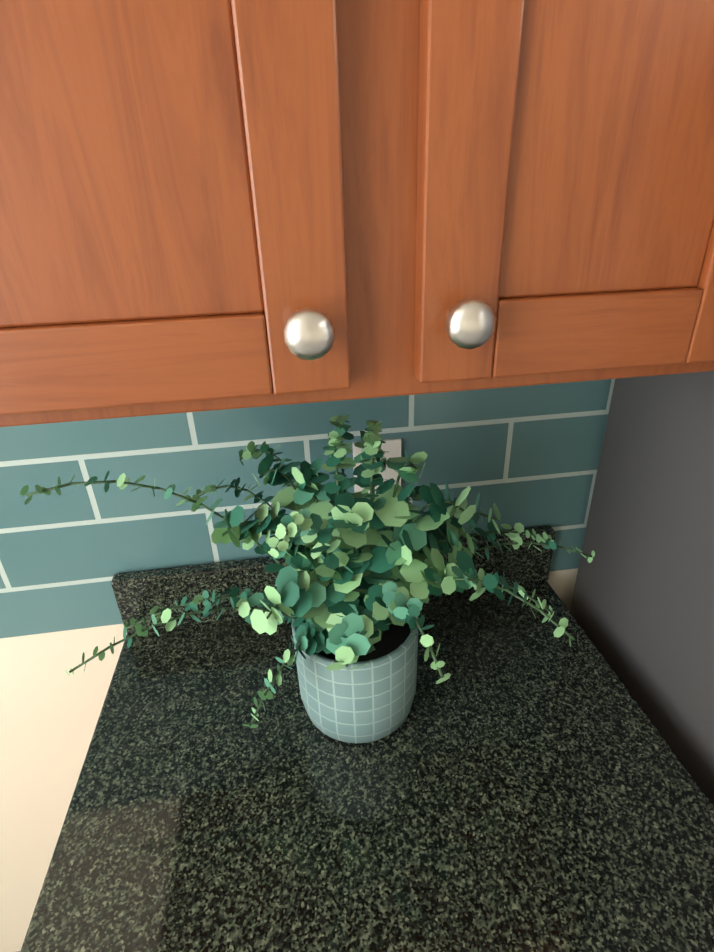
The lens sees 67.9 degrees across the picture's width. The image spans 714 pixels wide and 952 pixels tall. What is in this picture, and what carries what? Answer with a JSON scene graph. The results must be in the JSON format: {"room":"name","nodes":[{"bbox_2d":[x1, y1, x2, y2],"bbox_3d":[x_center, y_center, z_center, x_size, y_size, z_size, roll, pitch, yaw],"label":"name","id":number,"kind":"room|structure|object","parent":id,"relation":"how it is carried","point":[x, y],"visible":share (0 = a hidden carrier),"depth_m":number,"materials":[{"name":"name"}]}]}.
{"room":"kitchen","nodes":[
{"label":"kitchen","id":0,"kind":"room"},
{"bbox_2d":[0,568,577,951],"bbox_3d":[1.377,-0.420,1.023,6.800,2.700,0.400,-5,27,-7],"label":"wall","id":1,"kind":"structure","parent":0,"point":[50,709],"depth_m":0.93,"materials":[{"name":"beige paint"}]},
{"bbox_2d":[0,379,614,637],"bbox_3d":[0.085,-0.177,0.704,2.125,0.818,0.006,-5,27,-7],"label":"tile backsplash","id":2,"kind":"structure","parent":1,"relation":"attached to","point":[527,456],"depth_m":0.76,"materials":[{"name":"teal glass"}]},
{"bbox_2d":[352,438,400,493],"bbox_3d":[0.030,0.001,0.779,0.070,0.114,0.005,-5,27,-7],"label":"electrical outlet plate","id":3,"kind":"object","parent":2,"relation":"attached to","point":[392,447],"visible":0.19,"depth_m":0.76,"materials":[{"name":"white plastic"}]},
{"bbox_2d":[0,0,713,426],"bbox_3d":[-0.034,-0.461,0.352,0.663,0.766,0.322,-5,27,-7],"label":"upper cabinet","id":4,"kind":"object","parent":1,"relation":"attached to","point":[218,204],"visible":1,"depth_m":0.31,"materials":[{"name":"brown wood"}]},
{"bbox_3d":[1.888,1.586,0.102,7.220,0.060,4.070,-5,27,-7],"label":"floor","id":5,"kind":"structure","parent":0,"visible":0},
{"bbox_2d":[570,371,713,805],"bbox_3d":[0.800,0.354,0.666,0.764,1.685,0.697,-5,27,-7],"label":"refrigerator","id":6,"kind":"object","parent":5,"relation":"on","point":[642,608],"visible":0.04,"depth_m":0.68,"materials":[{"name":"grey metal"}]},
{"bbox_3d":[0.038,0.760,0.817,0.680,0.875,0.617,-5,27,-7],"label":"base cabinet","id":7,"kind":"object","parent":5,"relation":"on","visible":0},
{"bbox_2d":[20,525,713,951],"bbox_3d":[0.023,0.306,0.592,0.685,0.136,0.604,-5,27,-7],"label":"countertop","id":8,"kind":"structure","parent":7,"relation":"on","point":[520,779],"depth_m":0.57,"materials":[{"name":"stone"}]},
{"bbox_2d":[20,415,594,742],"bbox_3d":[-0.011,0.128,0.590,0.628,0.384,0.320,-5,27,-7],"label":"potted plant","id":9,"kind":"object","parent":8,"relation":"on","point":[361,575],"visible":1,"depth_m":0.55,"materials":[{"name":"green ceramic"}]}
]}

